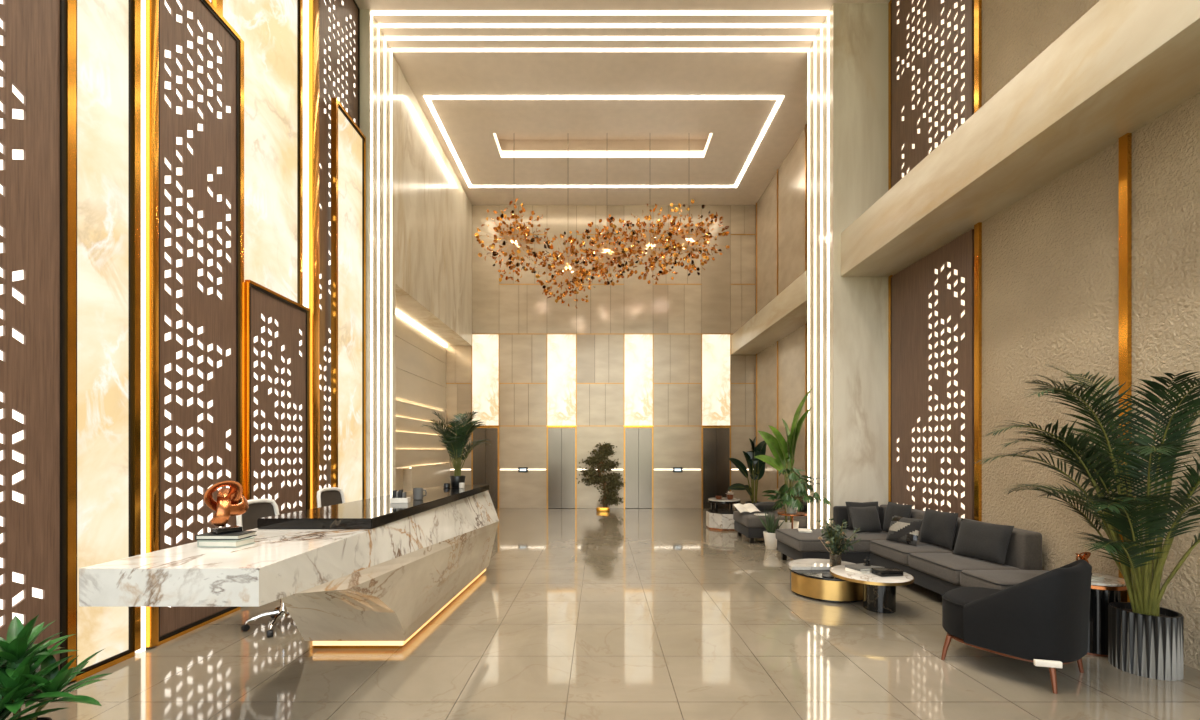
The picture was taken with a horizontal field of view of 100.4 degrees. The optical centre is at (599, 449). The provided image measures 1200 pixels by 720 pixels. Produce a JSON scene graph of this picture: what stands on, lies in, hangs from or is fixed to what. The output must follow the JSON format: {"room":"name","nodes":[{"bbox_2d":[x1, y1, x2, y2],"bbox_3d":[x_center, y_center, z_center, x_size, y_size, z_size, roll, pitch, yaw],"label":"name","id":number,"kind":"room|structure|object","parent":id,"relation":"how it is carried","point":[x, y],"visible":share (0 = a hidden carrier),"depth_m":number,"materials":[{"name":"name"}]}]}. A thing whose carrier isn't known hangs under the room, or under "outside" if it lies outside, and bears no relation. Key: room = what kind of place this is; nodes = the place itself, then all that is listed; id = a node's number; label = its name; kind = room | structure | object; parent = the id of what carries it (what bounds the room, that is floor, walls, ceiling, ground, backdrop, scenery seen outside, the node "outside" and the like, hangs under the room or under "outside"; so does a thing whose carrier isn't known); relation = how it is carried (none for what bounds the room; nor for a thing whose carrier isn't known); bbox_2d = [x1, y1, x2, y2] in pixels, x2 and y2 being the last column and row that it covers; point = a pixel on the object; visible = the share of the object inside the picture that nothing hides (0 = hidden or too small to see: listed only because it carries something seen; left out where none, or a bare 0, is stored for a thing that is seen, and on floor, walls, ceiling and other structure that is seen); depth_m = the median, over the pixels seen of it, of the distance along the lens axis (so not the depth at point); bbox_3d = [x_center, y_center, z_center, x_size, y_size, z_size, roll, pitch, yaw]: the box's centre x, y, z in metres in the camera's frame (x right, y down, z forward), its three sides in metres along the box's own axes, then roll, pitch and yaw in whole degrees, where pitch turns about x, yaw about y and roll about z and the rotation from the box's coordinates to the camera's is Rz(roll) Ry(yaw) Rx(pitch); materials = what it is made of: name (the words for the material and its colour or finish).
{"room":"lobby","nodes":[
{"label":"lobby","id":0,"kind":"room"},
{"bbox_2d":[390,497,410,502],"bbox_3d":[-1.660,0.415,4.160,0.140,0.040,0.090,0,0,-6],"label":"tray","id":1,"kind":"object","parent":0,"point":[394,499],"depth_m":4.12,"materials":[{"name":"white ceramic"}]},
{"bbox_2d":[360,9,471,498],"bbox_3d":[-4.050,-2.550,10.635,1.100,8.300,6.070,0,0,0],"label":"wall","id":2,"kind":"structure","parent":0,"point":[432,210],"depth_m":9.00,"materials":[{"name":"stone"}]},
{"bbox_2d":[331,98,365,502],"bbox_3d":[-3.585,-1.580,7.157,0.070,6.324,0.859,0,0,0],"label":"light panel","id":3,"kind":"object","parent":2,"relation":"attached to","point":[348,142],"visible":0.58,"depth_m":7.09,"materials":[{"name":"beige stone"}]},
{"bbox_2d":[396,314,445,490],"bbox_3d":[-4.402,-0.625,11.115,0.395,4.450,5.110,0,0,0],"label":"wall niche","id":4,"kind":"object","parent":2,"relation":"in","point":[420,359],"visible":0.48,"depth_m":11.58,"materials":[{"name":"beige stone"}]},
{"bbox_2d":[396,400,445,423],"bbox_3d":[-4.185,-0.856,11.050,0.070,0.321,4.900,0,0,0],"label":"wall panel","id":5,"kind":"object","parent":4,"relation":"attached to","point":[403,409],"visible":0.39,"depth_m":11.37,"materials":[{"name":"beige stone"}]},
{"bbox_2d":[396,416,446,435],"bbox_3d":[-4.170,-0.535,11.050,0.100,0.301,4.900,0,0,0],"label":"wall panel","id":6,"kind":"object","parent":4,"relation":"attached to","point":[403,424],"visible":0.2,"depth_m":11.05,"materials":[{"name":"beige stone"}]},
{"bbox_2d":[396,311,446,346],"bbox_3d":[-4.180,-2.820,11.110,0.040,0.040,5.020,0,0,0],"label":"light","id":7,"kind":"object","parent":4,"relation":"attached to","point":[397,313],"visible":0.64,"depth_m":11.52,"materials":[{"name":"white"}]},
{"bbox_2d":[396,431,447,448],"bbox_3d":[-4.155,-0.201,11.050,0.130,0.351,4.900,0,0,0],"label":"wall panel","id":8,"kind":"object","parent":4,"relation":"attached to","point":[404,440],"visible":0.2,"depth_m":11.21,"materials":[{"name":"beige stone"}]},
{"bbox_2d":[396,449,449,466],"bbox_3d":[-4.140,0.165,11.050,0.160,0.361,4.900,0,0,0],"label":"wall panel","id":9,"kind":"object","parent":4,"relation":"attached to","point":[404,457],"visible":0.42,"depth_m":11.31,"materials":[{"name":"beige stone"}]},
{"bbox_2d":[403,463,449,491],"bbox_3d":[-4.125,0.975,12.075,0.190,1.241,2.750,0,0,0],"label":"wall panel","id":10,"kind":"object","parent":4,"relation":"attached to","point":[425,476],"visible":0.57,"depth_m":11.55,"materials":[{"name":"beige stone"}]},
{"bbox_2d":[446,205,754,507],"bbox_3d":[0.050,-2.550,13.820,9.300,8.300,0.300,0,0,0],"label":"wall","id":11,"kind":"structure","parent":0,"point":[676,316],"depth_m":13.67,"materials":[{"name":"stone"}]},
{"bbox_2d":[472,427,498,508],"bbox_3d":[-3.130,0.485,13.650,0.740,2.230,0.040,0,0,0],"label":"elevator door","id":12,"kind":"structure","parent":11,"relation":"in","point":[485,457],"depth_m":13.65,"materials":[{"name":"metal"}]},
{"bbox_2d":[472,334,498,426],"bbox_3d":[-3.130,-1.896,13.655,0.740,2.520,0.029,0,0,0],"label":"light panel","id":13,"kind":"object","parent":11,"relation":"attached to","point":[485,347],"visible":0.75,"depth_m":13.65,"materials":[{"name":"beige"}]},
{"bbox_2d":[547,427,575,508],"bbox_3d":[-1.048,0.485,13.650,0.805,2.230,0.040,0,0,0],"label":"elevator door","id":14,"kind":"structure","parent":11,"relation":"in","point":[561,441],"depth_m":13.65,"materials":[{"name":"metal"}]},
{"bbox_2d":[547,334,575,426],"bbox_3d":[-1.048,-1.896,13.655,0.805,2.520,0.029,0,0,0],"label":"light panel","id":15,"kind":"object","parent":11,"relation":"attached to","point":[561,348],"visible":1,"depth_m":13.65,"materials":[{"name":"beige"}]},
{"bbox_2d":[446,234,755,508],"bbox_3d":[0.015,-2.150,13.668,8.470,7.500,0.024,0,0,0],"label":"trim","id":16,"kind":"structure","parent":11,"relation":"attached to","point":[505,234],"depth_m":13.66,"materials":[{"name":"gold metal"}]},
{"bbox_2d":[624,427,652,508],"bbox_3d":[1.053,0.485,13.650,0.794,2.230,0.040,0,0,0],"label":"elevator door","id":17,"kind":"structure","parent":11,"relation":"in","point":[630,433],"depth_m":13.65,"materials":[{"name":"metal"}]},
{"bbox_2d":[624,334,652,426],"bbox_3d":[1.053,-1.896,13.655,0.794,2.520,0.029,0,0,0],"label":"light panel","id":18,"kind":"object","parent":11,"relation":"attached to","point":[638,347],"visible":1,"depth_m":13.65,"materials":[{"name":"beige"}]},
{"bbox_2d":[702,427,730,508],"bbox_3d":[3.175,0.485,13.650,0.790,2.230,0.040,0,0,0],"label":"elevator door","id":19,"kind":"structure","parent":11,"relation":"in","point":[716,441],"depth_m":13.65,"materials":[{"name":"metal"}]},
{"bbox_2d":[702,334,730,426],"bbox_3d":[3.175,-1.896,13.655,0.790,2.520,0.029,0,0,0],"label":"light panel","id":20,"kind":"object","parent":11,"relation":"attached to","point":[715,347],"visible":1,"depth_m":13.65,"materials":[{"name":"beige"}]},
{"bbox_2d":[5,508,1199,719],"bbox_3d":[0.050,1.700,5.385,9.300,0.200,17.170,0,0,0],"label":"floor","id":21,"kind":"structure","parent":0,"point":[579,613],"depth_m":3.84,"materials":[{"name":"tile"}]},
{"bbox_2d":[0,0,75,696],"bbox_3d":[-3.634,-2.555,2.558,0.052,8.270,1.775,0,0,0],"label":"screen","id":22,"kind":"object","parent":21,"relation":"on","point":[38,37],"visible":0.93,"depth_m":3.22,"materials":[{"name":"brown wood"}]},
{"bbox_2d":[0,615,112,719],"bbox_3d":[-3.025,1.233,2.568,0.774,0.734,0.693,0,0,0],"label":"plant","id":23,"kind":"object","parent":21,"relation":"on","point":[21,659],"visible":1,"depth_m":2.62,"materials":[{"name":"green plant"}]},
{"bbox_2d":[155,0,243,645],"bbox_3d":[-3.634,-1.270,4.575,0.052,5.760,0.990,0,0,0],"label":"screen","id":24,"kind":"object","parent":21,"relation":"on","point":[201,55],"visible":0.81,"depth_m":4.53,"materials":[{"name":"brown wood"}]},
{"bbox_2d":[236,498,289,637],"bbox_3d":[-2.879,1.026,4.558,0.645,1.149,0.618,0,0,6],"label":"office chair","id":25,"kind":"object","parent":21,"relation":"on","point":[258,508],"visible":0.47,"depth_m":4.53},
{"bbox_2d":[244,280,309,513],"bbox_3d":[-3.604,-0.070,5.633,0.052,3.340,1.085,0,0,0],"label":"screen","id":26,"kind":"object","parent":21,"relation":"on","point":[276,326],"visible":0.71,"depth_m":5.56,"materials":[{"name":"brown wood"}]},
{"bbox_2d":[79,485,498,648],"bbox_3d":[-1.830,1.018,4.350,1.040,1.163,4.420,0,0,0],"label":"reception desk","id":27,"kind":"object","parent":21,"relation":"on","point":[372,573],"visible":0.94,"depth_m":3.24,"materials":[{"name":"white stone"}]},
{"bbox_2d":[197,537,254,547],"bbox_3d":[-1.985,0.488,2.660,0.215,0.034,0.130,0,0,5],"label":"book","id":28,"kind":"object","parent":27,"relation":"on","point":[200,543],"visible":0.77,"depth_m":2.60,"materials":[{"name":"white paper"}]},
{"bbox_2d":[195,531,256,539],"bbox_3d":[-2.000,0.457,2.680,0.225,0.026,0.140,0,0,0],"label":"book","id":29,"kind":"object","parent":28,"relation":"on","point":[244,534],"visible":0.86,"depth_m":2.61,"materials":[{"name":"white paper"}]},
{"bbox_2d":[204,480,248,533],"bbox_3d":[-2.002,0.302,2.702,0.137,0.282,0.229,0,0,-1],"label":"knot sculpture","id":30,"kind":"object","parent":29,"relation":"on","point":[226,505],"visible":1,"depth_m":2.65,"materials":[{"name":"brown metal"}]},
{"bbox_2d":[312,569,485,645],"bbox_3d":[-1.891,1.544,5.250,0.726,0.043,2.529,0,0,2],"label":"light","id":31,"kind":"object","parent":27,"relation":"attached to","point":[314,642],"depth_m":4.00,"materials":[{"name":"yellow"}]},
{"bbox_2d":[390,489,410,502],"bbox_3d":[-1.660,0.383,4.160,0.140,0.105,0.090,0,0,-6],"label":"desk organizer","id":32,"kind":"object","parent":27,"relation":"on","point":[399,496],"visible":1,"depth_m":4.13,"materials":[{"name":"white ceramic"}]},
{"bbox_2d":[413,488,426,499],"bbox_3d":[-1.590,0.386,4.406,0.108,0.100,0.084,0,0,-31],"label":"mug","id":33,"kind":"object","parent":27,"relation":"on","point":[417,492],"visible":1,"depth_m":4.37,"materials":[{"name":"grey ceramic"}]},
{"bbox_2d":[422,411,489,486],"bbox_3d":[-1.676,-0.012,5.873,0.807,0.894,0.775,0,0,0],"label":"potted palm","id":34,"kind":"object","parent":27,"relation":"on","point":[456,443],"visible":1,"depth_m":5.81,"materials":[{"name":"green plant"}]},
{"bbox_2d":[450,476,464,486],"bbox_3d":[-1.680,0.370,5.900,0.180,0.130,0.180,0,0,0],"label":"pot","id":35,"kind":"object","parent":34,"relation":"on","point":[454,480],"depth_m":5.83,"materials":[{"name":"black ceramic"}]},
{"bbox_2d":[317,487,345,507],"bbox_3d":[-2.979,1.026,5.978,0.645,1.149,0.618,0,0,7],"label":"office chair","id":36,"kind":"object","parent":21,"relation":"on","point":[328,496],"visible":0.09,"depth_m":6.05,"materials":[{"name":"white plastic"}]},
{"bbox_2d":[319,0,359,489],"bbox_3d":[-3.669,-2.560,7.010,0.042,8.260,1.160,0,0,0],"label":"screen","id":37,"kind":"object","parent":21,"relation":"on","point":[339,20],"visible":0.24,"depth_m":6.72,"materials":[{"name":"brown wood"}]},
{"bbox_2d":[576,442,624,511],"bbox_3d":[0.015,0.691,13.102,1.317,1.818,0.760,0,0,10],"label":"bonsai tree","id":38,"kind":"object","parent":21,"relation":"on","point":[605,450],"visible":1,"depth_m":13.02,"materials":[{"name":"green plant"}]},
{"bbox_2d":[706,509,737,530],"bbox_3d":[2.560,1.427,10.250,0.711,0.345,0.711,0,0,0],"label":"table","id":39,"kind":"object","parent":21,"relation":"on","point":[716,519],"visible":0.68,"depth_m":9.96,"materials":[{"name":"white stone"}]},
{"bbox_2d":[708,497,740,509],"bbox_3d":[2.720,1.335,10.950,0.690,0.530,0.690,0,0,0],"label":"side table","id":40,"kind":"object","parent":21,"relation":"on","point":[724,500],"visible":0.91,"depth_m":10.74,"materials":[{"name":"stone"}]},
{"bbox_2d":[728,437,766,504],"bbox_3d":[3.352,0.644,11.495,0.900,1.912,0.411,0,0,0],"label":"rubber plant","id":41,"kind":"object","parent":21,"relation":"on","point":[758,465],"visible":0.81,"depth_m":11.44,"materials":[{"name":"green plant"}]},
{"bbox_2d":[733,510,806,543],"bbox_3d":[3.235,1.361,8.950,1.470,0.478,0.940,0,0,0],"label":"daybed","id":42,"kind":"object","parent":21,"relation":"on","point":[749,525],"visible":0.41,"depth_m":8.50,"materials":[{"name":"grey fabric"}]},
{"bbox_2d":[733,503,760,512],"bbox_3d":[2.622,1.037,8.924,0.400,0.146,0.271,0,0,-14],"label":"open magazine","id":43,"kind":"object","parent":42,"relation":"on","point":[749,507],"visible":1,"depth_m":8.90,"materials":[{"name":"white paper"}]},
{"bbox_2d":[754,502,783,510],"bbox_3d":[3.038,1.029,9.116,0.500,0.187,0.371,0,0,-6],"label":"throw pillow","id":44,"kind":"object","parent":42,"relation":"on","point":[760,506],"visible":0.77,"depth_m":8.96,"materials":[{"name":"fabric"}]},
{"bbox_2d":[733,510,806,527],"bbox_3d":[3.235,1.224,8.950,1.470,0.203,0.940,0,0,0],"label":"cushion","id":45,"kind":"object","parent":42,"relation":"on","point":[745,520],"depth_m":8.50,"materials":[{"name":"grey fabric"}]},
{"bbox_2d":[757,509,786,548],"bbox_3d":[2.742,1.262,8.130,0.392,0.676,0.484,0,0,-34],"label":"aloe","id":46,"kind":"object","parent":21,"relation":"on","point":[770,539],"visible":0.93,"depth_m":8.05,"materials":[{"name":"white ceramic"}]},
{"bbox_2d":[763,531,776,548],"bbox_3d":[2.780,1.465,8.120,0.250,0.270,0.250,0,0,0],"label":"pot","id":47,"kind":"object","parent":46,"relation":"on","point":[770,539],"depth_m":8.04,"materials":[{"name":"white ceramic"}]},
{"bbox_2d":[763,489,802,510],"bbox_3d":[3.778,1.191,10.460,0.770,0.822,0.825,0,0,-11],"label":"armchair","id":48,"kind":"object","parent":21,"relation":"on","point":[766,499],"visible":0.08,"depth_m":10.12,"materials":[{"name":"grey fabric"}]},
{"bbox_2d":[755,389,811,528],"bbox_3d":[3.013,0.310,8.239,0.874,2.581,0.451,0,0,20],"label":"banana plant","id":49,"kind":"object","parent":21,"relation":"on","point":[783,451],"visible":0.81,"depth_m":8.23,"materials":[{"name":"green plant"}]},
{"bbox_2d":[777,511,807,528],"bbox_3d":[2.980,1.288,7.750,0.440,0.625,0.440,0,0,0],"label":"side table","id":50,"kind":"object","parent":21,"relation":"on","point":[784,513],"visible":0.47,"depth_m":7.68,"materials":[{"name":"wood"}]},
{"bbox_2d":[762,467,830,512],"bbox_3d":[2.933,0.621,7.628,0.937,0.707,0.786,0,0,0],"label":"philodendron","id":51,"kind":"object","parent":50,"relation":"on","point":[785,494],"visible":1,"depth_m":7.63,"materials":[{"name":"green plant"}]},
{"bbox_2d":[785,500,797,512],"bbox_3d":[2.970,0.879,7.750,0.210,0.190,0.210,0,0,0],"label":"pot","id":52,"kind":"object","parent":51,"relation":"on","point":[789,510],"depth_m":7.68,"materials":[{"name":"white ceramic"}]},
{"bbox_2d":[789,559,862,601],"bbox_3d":[2.550,1.446,5.600,0.820,0.283,0.820,0,0,0],"label":"coffee table","id":53,"kind":"object","parent":21,"relation":"on","point":[807,580],"visible":0.74,"depth_m":5.31,"materials":[{"name":"gold metal"}]},
{"bbox_2d":[816,518,860,566],"bbox_3d":[2.624,1.029,5.619,0.434,0.550,0.582,0,0,0],"label":"flower vase","id":54,"kind":"object","parent":53,"relation":"on","point":[833,538],"visible":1,"depth_m":5.53,"materials":[{"name":"clear glass"}]},
{"bbox_2d":[830,565,913,613],"bbox_3d":[2.720,1.417,5.030,0.744,0.366,0.744,0,0,0],"label":"coffee table","id":55,"kind":"object","parent":21,"relation":"on","point":[879,593],"visible":0.76,"depth_m":4.90,"materials":[{"name":"stone"}]},
{"bbox_2d":[845,568,871,573],"bbox_3d":[2.660,1.220,5.100,0.240,0.026,0.180,0,0,-29],"label":"book","id":56,"kind":"object","parent":55,"relation":"on","point":[846,569],"visible":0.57,"depth_m":5.02,"materials":[{"name":"white paper"}]},
{"bbox_2d":[845,563,878,570],"bbox_3d":[2.670,1.195,5.100,0.250,0.022,0.190,0,0,-20],"label":"book","id":57,"kind":"object","parent":56,"relation":"on","point":[859,567],"visible":0.91,"depth_m":5.07,"materials":[{"name":"grey paper"}]},
{"bbox_2d":[871,567,903,576],"bbox_3d":[2.840,1.205,4.940,0.246,0.056,0.146,0,0,-9],"label":"box","id":58,"kind":"object","parent":55,"relation":"on","point":[885,571],"visible":1,"depth_m":4.88,"materials":[{"name":"black paint"}]},
{"bbox_2d":[776,505,1047,594],"bbox_3d":[3.433,1.200,5.830,1.749,0.800,3.069,0,0,0],"label":"sectional sofa","id":59,"kind":"object","parent":21,"relation":"on","point":[933,567],"visible":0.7,"depth_m":5.44,"materials":[{"name":"grey fabric"}]},
{"bbox_2d":[776,529,887,551],"bbox_3d":[3.330,1.224,6.865,1.540,0.181,0.930,0,0,0],"label":"cushion","id":60,"kind":"object","parent":59,"relation":"on","point":[797,541],"depth_m":6.55,"materials":[{"name":"fabric"}]},
{"bbox_2d":[845,501,878,529],"bbox_3d":[3.738,0.932,7.099,0.483,0.392,0.181,0,0,-6],"label":"throw pillow","id":61,"kind":"object","parent":59,"relation":"on","point":[848,504],"visible":0.37,"depth_m":7.08,"materials":[{"name":"fabric"}]},
{"bbox_2d":[849,506,881,532],"bbox_3d":[3.667,0.956,6.911,0.460,0.344,0.189,0,0,-14],"label":"throw pillow","id":62,"kind":"object","parent":59,"relation":"on","point":[864,519],"visible":0.98,"depth_m":6.85,"materials":[{"name":"fabric"}]},
{"bbox_2d":[883,502,911,531],"bbox_3d":[3.995,0.922,6.724,0.178,0.412,0.462,0,0,-4],"label":"throw pillow","id":63,"kind":"object","parent":59,"relation":"on","point":[901,510],"visible":0.59,"depth_m":6.72,"materials":[{"name":"fabric"}]},
{"bbox_2d":[886,515,922,545],"bbox_3d":[3.694,0.973,6.077,0.170,0.310,0.424,0,0,-15],"label":"throw pillow","id":64,"kind":"object","parent":59,"relation":"on","point":[902,529],"visible":1,"depth_m":6.01,"materials":[{"name":"fabric"}]},
{"bbox_2d":[870,540,952,565],"bbox_3d":[3.770,1.222,6.015,0.660,0.186,0.790,0,0,0],"label":"seat cushion","id":65,"kind":"object","parent":59,"relation":"on","point":[897,553],"depth_m":5.89,"materials":[{"name":"grey fabric"}]},
{"bbox_2d":[919,508,958,549],"bbox_3d":[3.992,0.922,5.904,0.180,0.412,0.501,0,0,-5],"label":"throw pillow","id":66,"kind":"object","parent":59,"relation":"on","point":[938,528],"visible":1,"depth_m":5.81,"materials":[{"name":"fabric"}]},
{"bbox_2d":[908,553,1020,584],"bbox_3d":[3.770,1.222,5.215,0.660,0.185,0.790,0,0,0],"label":"seat cushion","id":67,"kind":"object","parent":59,"relation":"on","point":[945,568],"depth_m":5.08,"materials":[{"name":"fabric"}]},
{"bbox_2d":[952,519,1013,564],"bbox_3d":[3.952,0.938,5.176,0.217,0.380,0.553,0,0,-13],"label":"throw pillow","id":68,"kind":"object","parent":59,"relation":"on","point":[985,541],"visible":1,"depth_m":5.09,"materials":[{"name":"fabric"}]},
{"bbox_2d":[960,570,1047,589],"bbox_3d":[3.870,1.222,4.555,0.860,0.187,0.510,0,0,0],"label":"seat cushion","id":69,"kind":"object","parent":59,"relation":"on","point":[994,579],"depth_m":4.55,"materials":[{"name":"grey fabric"}]},
{"bbox_2d":[941,559,1091,693],"bbox_3d":[3.043,1.191,3.702,0.795,0.822,0.825,0,0,-33],"label":"armchair","id":70,"kind":"object","parent":21,"relation":"on","point":[1042,620],"visible":1,"depth_m":3.36,"materials":[{"name":"black fabric"}]},
{"bbox_2d":[974,364,1199,680],"bbox_3d":[3.557,0.448,3.628,1.484,2.303,1.770,0,0,0],"label":"potted palm","id":71,"kind":"object","parent":21,"relation":"on","point":[1146,639],"visible":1,"depth_m":3.51,"materials":[{"name":"plant"}]},
{"bbox_2d":[1108,602,1183,680],"bbox_3d":[3.965,1.380,3.640,0.368,0.440,0.368,0,0,0],"label":"pot","id":72,"kind":"object","parent":71,"relation":"attached to","point":[1145,642],"depth_m":3.53,"materials":[{"name":"ceramic"}]},
{"bbox_2d":[1087,572,1126,656],"bbox_3d":[3.930,1.311,4.030,0.470,0.578,0.470,0,0,0],"label":"side table","id":73,"kind":"object","parent":21,"relation":"on","point":[1103,592],"visible":0.3,"depth_m":3.86,"materials":[{"name":"black paint"}]},
{"bbox_2d":[355,0,889,204],"bbox_3d":[0.050,-6.980,5.385,9.300,0.560,17.170,0,0,0],"label":"ceiling","id":74,"kind":"structure","parent":0,"point":[736,125],"depth_m":9.32,"materials":[{"name":"paint"}]},
{"bbox_2d":[371,11,828,522],"bbox_3d":[0.000,-2.550,7.660,6.998,8.299,0.056,0,0,0],"label":"light strip","id":75,"kind":"object","parent":74,"relation":"attached to","point":[372,12],"visible":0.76,"depth_m":7.64,"materials":[{"name":"white"}]},
{"bbox_2d":[384,37,815,528],"bbox_3d":[0.000,-2.550,8.130,6.998,8.299,0.056,0,0,0],"label":"light strip","id":76,"kind":"object","parent":74,"relation":"attached to","point":[385,38],"visible":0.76,"depth_m":8.13,"materials":[{"name":"white"}]},
{"bbox_2d":[378,24,821,528],"bbox_3d":[0.000,-2.550,7.890,6.998,8.299,0.056,0,0,0],"label":"light strip","id":77,"kind":"object","parent":74,"relation":"attached to","point":[379,25],"visible":0.76,"depth_m":7.87,"materials":[{"name":"white"}]},
{"bbox_2d":[391,48,808,528],"bbox_3d":[0.000,-2.550,8.370,6.998,8.299,0.056,0,0,0],"label":"light strip","id":78,"kind":"object","parent":74,"relation":"attached to","point":[392,49],"visible":0.76,"depth_m":8.36,"materials":[{"name":"white"}]},
{"bbox_2d":[475,198,729,307],"bbox_3d":[0.063,-5.186,10.925,5.577,3.988,1.754,0,0,-3],"label":"chandelier","id":79,"kind":"object","parent":74,"relation":"hanging from","point":[582,272],"visible":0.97,"depth_m":10.94,"materials":[{"name":"brown metal"}]},
{"bbox_2d":[493,133,712,157],"bbox_3d":[0.060,-6.782,11.026,4.660,0.155,0.884,0,0,0],"label":"light","id":80,"kind":"object","parent":74,"relation":"attached to","point":[504,154],"visible":0.86,"depth_m":11.46,"materials":[{"name":"white"}]},
{"bbox_2d":[424,96,783,187],"bbox_3d":[0.075,-6.694,11.100,6.810,0.011,3.280,0,0,0],"label":"recessed light","id":81,"kind":"object","parent":74,"relation":"in","point":[427,98],"visible":1,"depth_m":9.71,"materials":[{"name":"white"}]},
{"bbox_2d":[755,128,804,501],"bbox_3d":[4.475,-2.550,11.060,0.450,8.300,5.220,0,0,0],"label":"wall","id":82,"kind":"structure","parent":0,"point":[791,173],"depth_m":11.71,"materials":[{"name":"stone"}]},
{"bbox_2d":[731,270,806,354],"bbox_3d":[3.925,-2.860,11.060,0.690,0.520,5.220,0,0,0],"label":"ledge","id":83,"kind":"object","parent":82,"relation":"attached to","point":[786,313],"visible":0.53,"depth_m":10.62,"materials":[{"name":"stone"}]},
{"bbox_2d":[756,124,806,313],"bbox_3d":[4.245,-4.910,11.275,0.030,3.580,4.590,0,0,0],"label":"trim","id":84,"kind":"structure","parent":82,"relation":"attached to","point":[806,124],"depth_m":10.29,"materials":[{"name":"gold metal"}]},
{"bbox_2d":[756,324,806,501],"bbox_3d":[4.245,-0.500,11.275,0.030,4.200,4.590,0,0,0],"label":"trim","id":85,"kind":"structure","parent":82,"relation":"attached to","point":[805,324],"depth_m":10.29,"materials":[{"name":"gold metal"}]},
{"bbox_2d":[807,3,887,528],"bbox_3d":[4.100,-2.550,7.975,1.200,8.300,0.950,0,0,0],"label":"column","id":86,"kind":"structure","parent":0,"point":[858,32],"depth_m":7.50,"materials":[{"name":"stone"}]},
{"bbox_2d":[893,0,1199,669],"bbox_3d":[4.530,-2.550,2.200,0.340,8.300,10.600,0,0,0],"label":"wall","id":87,"kind":"structure","parent":0,"point":[1050,258],"depth_m":4.55,"materials":[{"name":"paint"}]},
{"bbox_2d":[888,0,891,190],"bbox_3d":[4.348,-4.975,7.470,0.045,3.450,0.060,0,0,0],"label":"trim","id":88,"kind":"structure","parent":87,"relation":"attached to","point":[889,3],"depth_m":7.47,"materials":[{"name":"gold metal"}]},
{"bbox_2d":[888,275,892,501],"bbox_3d":[4.348,-0.500,7.470,0.045,4.200,0.060,0,0,0],"label":"trim","id":89,"kind":"structure","parent":87,"relation":"attached to","point":[890,276],"depth_m":7.47,"materials":[{"name":"gold metal"}]},
{"bbox_2d":[891,229,973,519],"bbox_3d":[4.341,-0.485,6.620,0.030,4.171,1.602,0,0,0],"label":"screen","id":90,"kind":"object","parent":87,"relation":"attached to","point":[932,298],"visible":0.82,"depth_m":6.49,"materials":[{"name":"brown wood"}]},
{"bbox_2d":[891,0,973,187],"bbox_3d":[4.341,-4.965,6.620,0.030,3.391,1.602,0,0,0],"label":"screen","id":91,"kind":"object","parent":87,"relation":"attached to","point":[932,41],"visible":0.84,"depth_m":6.60,"materials":[{"name":"brown wood"}]},
{"bbox_2d":[974,222,981,521],"bbox_3d":[4.348,-0.500,5.745,0.045,4.200,0.070,0,0,0],"label":"trim","id":92,"kind":"structure","parent":87,"relation":"attached to","point":[977,227],"depth_m":5.71,"materials":[{"name":"gold metal"}]},
{"bbox_2d":[974,0,981,112],"bbox_3d":[4.348,-4.975,5.745,0.045,3.450,0.070,0,0,0],"label":"trim","id":93,"kind":"structure","parent":87,"relation":"attached to","point":[977,3],"depth_m":5.73,"materials":[{"name":"gold metal"}]},
{"bbox_2d":[841,0,1199,276],"bbox_3d":[3.995,-2.925,2.250,0.770,0.650,10.500,0,0,0],"label":"beam","id":94,"kind":"structure","parent":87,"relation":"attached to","point":[1123,65],"depth_m":4.24,"materials":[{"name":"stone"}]},
{"bbox_2d":[1119,133,1131,601],"bbox_3d":[4.348,-0.500,4.135,0.045,4.200,0.070,0,0,0],"label":"trim","id":95,"kind":"structure","parent":87,"relation":"attached to","point":[1125,141],"depth_m":4.12,"materials":[{"name":"gold metal"}]},
{"bbox_3d":[-4.160,-2.550,2.250,0.880,8.300,10.700,0,0,0],"label":"wall","id":96,"kind":"structure","parent":0,"visible":0},
{"bbox_2d":[71,0,140,681],"bbox_3d":[-3.645,-2.538,3.690,0.070,8.289,0.484,0,0,0],"label":"light panel","id":97,"kind":"object","parent":96,"relation":"attached to","point":[108,32],"visible":0.72,"depth_m":3.69,"materials":[{"name":"beige stone"}]},
{"bbox_2d":[135,0,145,652],"bbox_3d":[-3.655,-2.530,3.970,0.050,8.260,0.050,0,0,0],"label":"light strip","id":98,"kind":"object","parent":96,"relation":"attached to","point":[143,2],"visible":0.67,"depth_m":3.98,"materials":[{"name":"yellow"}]},
{"bbox_2d":[146,0,158,646],"bbox_3d":[-3.635,-2.540,4.035,0.090,8.240,0.070,0,0,0],"label":"brass fin","id":99,"kind":"object","parent":96,"relation":"attached to","point":[152,6],"visible":0.75,"depth_m":4.01,"materials":[{"name":"gold metal"}]},
{"bbox_2d":[211,0,222,15],"bbox_3d":[-3.660,-5.410,4.760,0.080,2.500,0.080,0,0,0],"label":"brass fin","id":100,"kind":"object","parent":96,"relation":"attached to","point":[218,4],"visible":0.4,"depth_m":4.75,"materials":[{"name":"metal"}]},
{"bbox_2d":[223,0,302,304],"bbox_3d":[-3.685,-2.560,5.490,0.070,8.244,1.304,0,0,0],"label":"light panel","id":101,"kind":"object","parent":96,"relation":"attached to","point":[271,31],"visible":0.22,"depth_m":5.60,"materials":[{"name":"beige stone"}]},
{"bbox_2d":[303,0,308,307],"bbox_3d":[-3.665,-2.530,6.210,0.050,8.260,0.080,0,0,0],"label":"light strip","id":102,"kind":"object","parent":96,"relation":"attached to","point":[305,2],"visible":0.33,"depth_m":6.20,"materials":[{"name":"white"}]},
{"bbox_2d":[309,0,318,508],"bbox_3d":[-3.650,-2.540,6.350,0.100,8.240,0.140,0,0,0],"label":"brass fin","id":103,"kind":"object","parent":96,"relation":"attached to","point":[313,4],"visible":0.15,"depth_m":6.28,"materials":[{"name":"metal"}]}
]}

